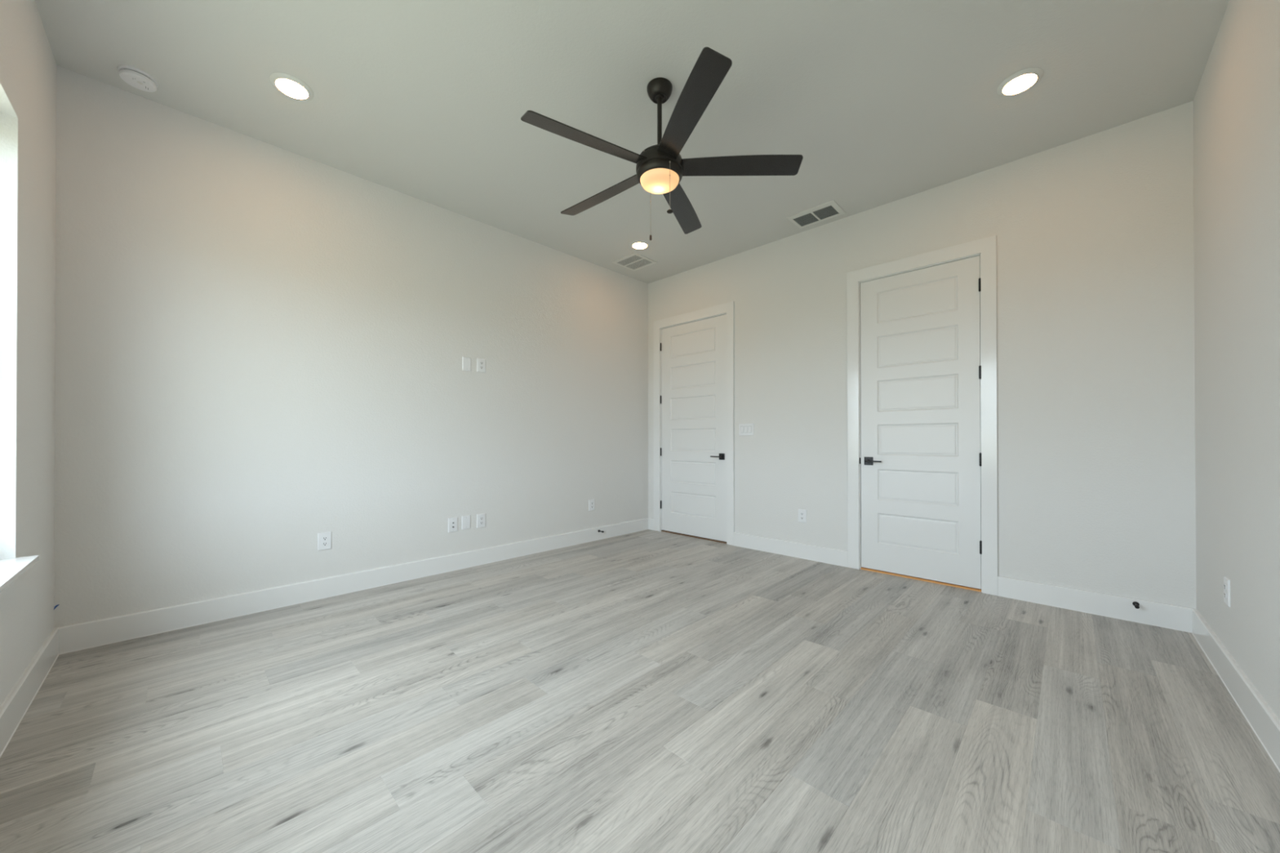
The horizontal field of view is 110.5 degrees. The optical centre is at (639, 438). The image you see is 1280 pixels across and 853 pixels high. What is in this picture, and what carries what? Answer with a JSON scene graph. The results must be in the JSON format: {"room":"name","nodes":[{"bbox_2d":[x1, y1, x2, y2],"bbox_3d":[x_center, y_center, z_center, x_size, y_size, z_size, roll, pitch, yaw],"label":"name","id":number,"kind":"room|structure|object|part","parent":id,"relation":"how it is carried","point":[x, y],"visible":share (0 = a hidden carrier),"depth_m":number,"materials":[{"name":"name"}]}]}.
{"room":"empty bedroom","nodes":[
{"label":"empty bedroom","id":0,"kind":"room"},
{"bbox_2d":[0,0,56,706],"bbox_3d":[-1.571,-0.391,0.716,4.278,3.098,0.250,0,0,44],"label":"wall","id":1,"kind":"structure","parent":0,"point":[28,64],"depth_m":1.86,"materials":[{"name":"white paint"}]},
{"bbox_2d":[0,555,39,592],"bbox_3d":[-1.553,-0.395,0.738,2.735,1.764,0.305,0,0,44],"label":"window sill","id":2,"kind":"structure","parent":1,"relation":"in","point":[11,569],"depth_m":1.62,"materials":[{"name":"white paint"}]},
{"bbox_2d":[0,627,58,757],"bbox_3d":[-1.476,1.039,0.806,4.278,0.138,0.020,0,0,44],"label":"baseboard","id":3,"kind":"structure","parent":1,"relation":"attached to","point":[15,705],"depth_m":1.82,"materials":[{"name":"white paint"}]},
{"bbox_2d":[53,65,648,627],"bbox_3d":[-1.550,-0.377,3.992,0.250,3.098,4.987,0,0,44],"label":"wall","id":4,"kind":"structure","parent":0,"point":[261,347],"depth_m":2.99,"materials":[{"name":"white paint"}]},
{"bbox_2d":[317,531,331,551],"bbox_3d":[-2.212,0.724,3.116,0.009,0.121,0.080,0,0,44],"label":"power outlet","id":5,"kind":"object","parent":4,"relation":"attached to","point":[324,540],"visible":1,"depth_m":3.11,"materials":[{"name":"white plastic"}]},
{"bbox_2d":[321,542,328,546],"bbox_3d":[-2.210,0.744,3.114,0.002,0.028,0.034,0,0,44],"label":"receptacle","id":6,"kind":"object","parent":5,"relation":"attached to","point":[323,544],"depth_m":3.11,"materials":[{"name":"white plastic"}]},
{"bbox_2d":[321,536,328,540],"bbox_3d":[-2.210,0.705,3.114,0.002,0.028,0.034,0,0,44],"label":"receptacle","id":7,"kind":"object","parent":5,"relation":"attached to","point":[323,538],"depth_m":3.11,"materials":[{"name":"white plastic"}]},
{"bbox_2d":[57,517,648,654],"bbox_3d":[-1.452,1.053,3.892,0.020,0.138,4.486,0,0,44],"label":"baseboard","id":8,"kind":"structure","parent":4,"relation":"attached to","point":[94,633],"depth_m":2.99,"materials":[{"name":"white paint"}]},
{"bbox_2d":[448,516,457,532],"bbox_3d":[-1.582,0.735,3.761,0.018,0.121,0.080,0,0,44],"label":"cable wall plate","id":9,"kind":"object","parent":4,"relation":"attached to","point":[452,522],"visible":1,"depth_m":3.76,"materials":[{"name":"white plastic"}]},
{"bbox_2d":[462,515,470,529],"bbox_3d":[-1.505,0.731,3.847,0.008,0.117,0.074,0,0,44],"label":"blank wall plate","id":10,"kind":"object","parent":4,"relation":"attached to","point":[465,519],"visible":1,"depth_m":3.84,"materials":[{"name":"white plastic"}]},
{"bbox_2d":[462,356,471,371],"bbox_3d":[-1.504,-0.643,3.856,0.008,0.117,0.074,0,0,44],"label":"blank wall plate","id":11,"kind":"object","parent":4,"relation":"attached to","point":[466,362],"visible":1,"depth_m":3.85,"materials":[{"name":"white plastic"}]},
{"bbox_2d":[476,513,485,528],"bbox_3d":[-1.409,0.734,3.945,0.009,0.121,0.080,0,0,44],"label":"power outlet","id":12,"kind":"object","parent":4,"relation":"attached to","point":[481,518],"visible":1,"depth_m":3.94,"materials":[{"name":"white plastic"}]},
{"bbox_2d":[476,358,485,373],"bbox_3d":[-1.410,-0.647,3.951,0.009,0.121,0.080,0,0,44],"label":"power outlet","id":13,"kind":"object","parent":4,"relation":"attached to","point":[481,363],"visible":1,"depth_m":3.94,"materials":[{"name":"white plastic"}]},
{"bbox_2d":[588,499,594,511],"bbox_3d":[-0.526,0.733,4.857,0.009,0.121,0.080,0,0,44],"label":"power outlet","id":14,"kind":"object","parent":4,"relation":"attached to","point":[591,502],"visible":1,"depth_m":4.85,"materials":[{"name":"white plastic"}]},
{"bbox_2d":[35,0,1229,283],"bbox_3d":[0.075,-1.994,2.424,4.778,0.120,4.987,0,0,44],"label":"ceiling","id":15,"kind":"structure","parent":0,"point":[882,102],"depth_m":2.45,"materials":[{"name":"white paint"}]},
{"bbox_2d":[117,64,158,92],"bbox_3d":[-2.677,-1.912,2.370,0.145,0.040,0.145,0,0,44],"label":"smoke detector","id":16,"kind":"object","parent":15,"relation":"attached to","point":[138,78],"visible":1,"depth_m":2.35,"materials":[{"name":"white plastic"}]},
{"bbox_2d":[269,72,313,100],"bbox_3d":[-1.913,-1.923,2.442,0.193,0.018,0.193,0,0,44],"label":"recessed light","id":17,"kind":"object","parent":15,"relation":"in","point":[291,86],"visible":1,"depth_m":2.42,"materials":[{"name":"plastic"}]},
{"bbox_2d":[611,252,657,271],"bbox_3d":[-0.061,-1.920,4.846,0.353,0.007,0.348,0,0,44],"label":"ceiling vent","id":18,"kind":"object","parent":15,"relation":"in","point":[634,261],"visible":1,"depth_m":4.84,"materials":[{"name":"metal"}]},
{"bbox_2d":[630,240,649,248],"bbox_3d":[-0.002,-1.916,4.415,0.193,0.018,0.193,0,0,44],"label":"recessed light","id":19,"kind":"object","parent":15,"relation":"in","point":[638,244],"visible":1,"depth_m":4.38,"materials":[{"name":"plastic"}]},
{"bbox_2d":[520,46,803,240],"bbox_3d":[0.067,-1.540,2.465,1.440,0.787,1.472,0,0,44],"label":"ceiling fan","id":20,"kind":"object","parent":15,"relation":"hanging from","point":[660,167],"visible":1,"depth_m":2.36,"materials":[{"name":"brown metal"}]},
{"bbox_3d":[-0.259,-1.485,2.211,0.650,0.006,0.131,-1,15,-33],"label":"blade","id":21,"kind":"part","parent":20,"relation":"part of","materials":[{"name":"black wood"}]},
{"bbox_3d":[-0.230,-1.482,2.723,0.650,0.006,0.131,-1,14,39],"label":"blade","id":22,"kind":"part","parent":20,"relation":"part of","materials":[{"name":"black wood"}]},
{"bbox_3d":[0.108,-1.406,2.446,0.214,0.050,0.214,0,0,44],"label":"lamp shade","id":23,"kind":"part","parent":20,"relation":"part of","materials":[{"name":"white glass"}]},
{"bbox_3d":[0.156,-1.321,2.321,0.006,0.256,0.006,0,0,44],"label":"pull chain","id":24,"kind":"part","parent":20,"relation":"part of","materials":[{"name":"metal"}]},
{"bbox_3d":[0.157,-1.186,2.320,0.033,0.019,0.033,0,0,44],"label":"pull knob","id":25,"kind":"part","parent":20,"relation":"part of","materials":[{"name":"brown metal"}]},
{"bbox_3d":[0.267,-1.482,2.854,0.131,0.006,0.650,-16,-7,20],"label":"blade","id":26,"kind":"part","parent":20,"relation":"part of","materials":[{"name":"black wood"}]},
{"bbox_3d":[0.219,-1.486,2.024,0.131,0.006,0.650,16,-3,-15],"label":"blade","id":27,"kind":"part","parent":20,"relation":"part of","materials":[{"name":"black wood"}]},
{"bbox_3d":[0.544,-1.484,2.422,0.650,0.006,0.131,1,-15,3],"label":"blade","id":28,"kind":"part","parent":20,"relation":"part of","materials":[{"name":"black wood"}]},
{"bbox_2d":[786,200,845,228],"bbox_3d":[1.520,-1.925,3.834,0.402,0.007,0.273,0,0,44],"label":"ceiling vent","id":29,"kind":"object","parent":15,"relation":"in","point":[831,209],"visible":1,"depth_m":3.82,"materials":[{"name":"metal"}]},
{"bbox_2d":[996,66,1043,96],"bbox_3d":[2.064,-1.926,2.414,0.193,0.018,0.193,0,0,44],"label":"recessed light","id":30,"kind":"object","parent":15,"relation":"in","point":[1021,81],"visible":1,"depth_m":2.39,"materials":[{"name":"plastic"}]},
{"bbox_2d":[0,529,1279,852],"bbox_3d":[0.078,1.139,2.410,4.278,0.050,4.487,0,0,44],"label":"floor","id":31,"kind":"structure","parent":0,"point":[646,691],"depth_m":1.71,"materials":[{"name":"grey wood"}]},
{"bbox_2d":[648,100,1195,608],"bbox_3d":[1.724,-0.379,4.118,4.278,3.098,0.250,0,0,44],"label":"wall","id":32,"kind":"structure","parent":0,"point":[1095,233],"depth_m":2.97,"materials":[{"name":"white paint"}]},
{"bbox_2d":[648,517,653,530],"bbox_3d":[0.133,1.058,5.467,0.104,0.138,0.020,0,0,44],"label":"baseboard","id":33,"kind":"structure","parent":32,"relation":"attached to","point":[651,521],"depth_m":5.46,"materials":[{"name":"white paint"}]},
{"bbox_2d":[660,313,726,543],"bbox_3d":[0.614,-0.108,5.070,0.970,2.468,0.185,0,0,44],"label":"door","id":34,"kind":"structure","parent":32,"relation":"in","point":[693,353],"depth_m":5.04,"materials":[{"name":"white paint"}]},
{"bbox_3d":[0.878,0.199,4.764,0.068,0.068,0.009,0,0,44],"label":"handle","id":35,"kind":"part","parent":34,"relation":"part of","materials":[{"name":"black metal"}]},
{"bbox_2d":[653,301,734,545],"bbox_3d":[0.577,-0.153,5.042,1.135,2.556,0.018,0,0,44],"label":"door frame","id":36,"kind":"structure","parent":32,"relation":"attached to","point":[728,308],"depth_m":4.79,"materials":[{"name":"white paint"}]},
{"bbox_2d":[738,422,754,435],"bbox_3d":[1.088,-0.088,4.552,0.172,0.125,0.011,0,0,44],"label":"light switch","id":37,"kind":"object","parent":32,"relation":"attached to","point":[744,429],"visible":1,"depth_m":4.54,"materials":[{"name":"white plastic"}]},
{"bbox_2d":[733,532,847,567],"bbox_3d":[1.394,1.052,4.246,1.136,0.138,0.020,0,0,44],"label":"baseboard","id":38,"kind":"structure","parent":32,"relation":"attached to","point":[799,550],"depth_m":4.19,"materials":[{"name":"white paint"}]},
{"bbox_2d":[798,509,806,523],"bbox_3d":[1.512,0.727,4.139,0.080,0.121,0.009,0,0,44],"label":"power outlet","id":39,"kind":"object","parent":32,"relation":"attached to","point":[802,513],"visible":1,"depth_m":4.14,"materials":[{"name":"white plastic"}]},
{"bbox_2d":[858,253,982,591],"bbox_3d":[2.201,-0.117,3.533,0.859,2.468,0.185,0,0,44],"label":"door","id":40,"kind":"structure","parent":32,"relation":"in","point":[920,328],"depth_m":3.47,"materials":[{"name":"white paint"}]},
{"bbox_3d":[1.929,0.193,3.746,0.068,0.068,0.009,0,0,44],"label":"handle","id":41,"kind":"part","parent":40,"relation":"part of","materials":[{"name":"black metal"}]},
{"bbox_3d":[1.943,0.193,3.690,0.125,0.026,0.053,0,0,44],"label":"lever","id":42,"kind":"part","parent":40,"relation":"part of","materials":[{"name":"black metal"}]},
{"bbox_2d":[846,235,998,595],"bbox_3d":[2.167,-0.161,3.502,1.018,2.556,0.018,0,0,44],"label":"door frame","id":43,"kind":"structure","parent":32,"relation":"attached to","point":[986,247],"depth_m":3.20,"materials":[{"name":"white paint"}]},
{"bbox_2d":[997,576,1195,632],"bbox_3d":[2.851,1.045,2.834,0.884,0.138,0.020,0,0,44],"label":"baseboard","id":44,"kind":"structure","parent":32,"relation":"attached to","point":[1175,617],"depth_m":2.79,"materials":[{"name":"white paint"}]},
{"bbox_2d":[1132,601,1139,608],"bbox_3d":[2.971,1.003,2.657,0.028,0.028,0.075,0,0,44],"label":"door stop","id":45,"kind":"object","parent":44,"relation":"attached to","point":[1135,604],"visible":1,"depth_m":2.67,"materials":[{"name":"black metal"}]},
{"bbox_3d":[2.977,1.003,2.663,0.028,0.028,0.058,0,0,44],"label":"post","id":46,"kind":"part","parent":45,"relation":"part of","materials":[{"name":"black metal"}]},
{"bbox_2d":[1193,0,1279,719],"bbox_3d":[1.703,-0.393,0.842,0.250,3.098,4.987,0,0,44],"label":"wall","id":47,"kind":"structure","parent":0,"point":[1237,99],"depth_m":1.84,"materials":[{"name":"white paint"}]},
{"bbox_2d":[1223,576,1230,607],"bbox_3d":[2.673,0.698,2.025,0.009,0.121,0.080,0,0,44],"label":"power outlet","id":48,"kind":"object","parent":47,"relation":"attached to","point":[1226,581],"visible":1,"depth_m":2.01,"materials":[{"name":"white plastic"}]},
{"bbox_2d":[1191,608,1279,773],"bbox_3d":[1.607,1.037,0.929,0.020,0.138,4.487,0,0,44],"label":"baseboard","id":49,"kind":"structure","parent":47,"relation":"attached to","point":[1261,718],"depth_m":1.81,"materials":[{"name":"white paint"}]}
]}

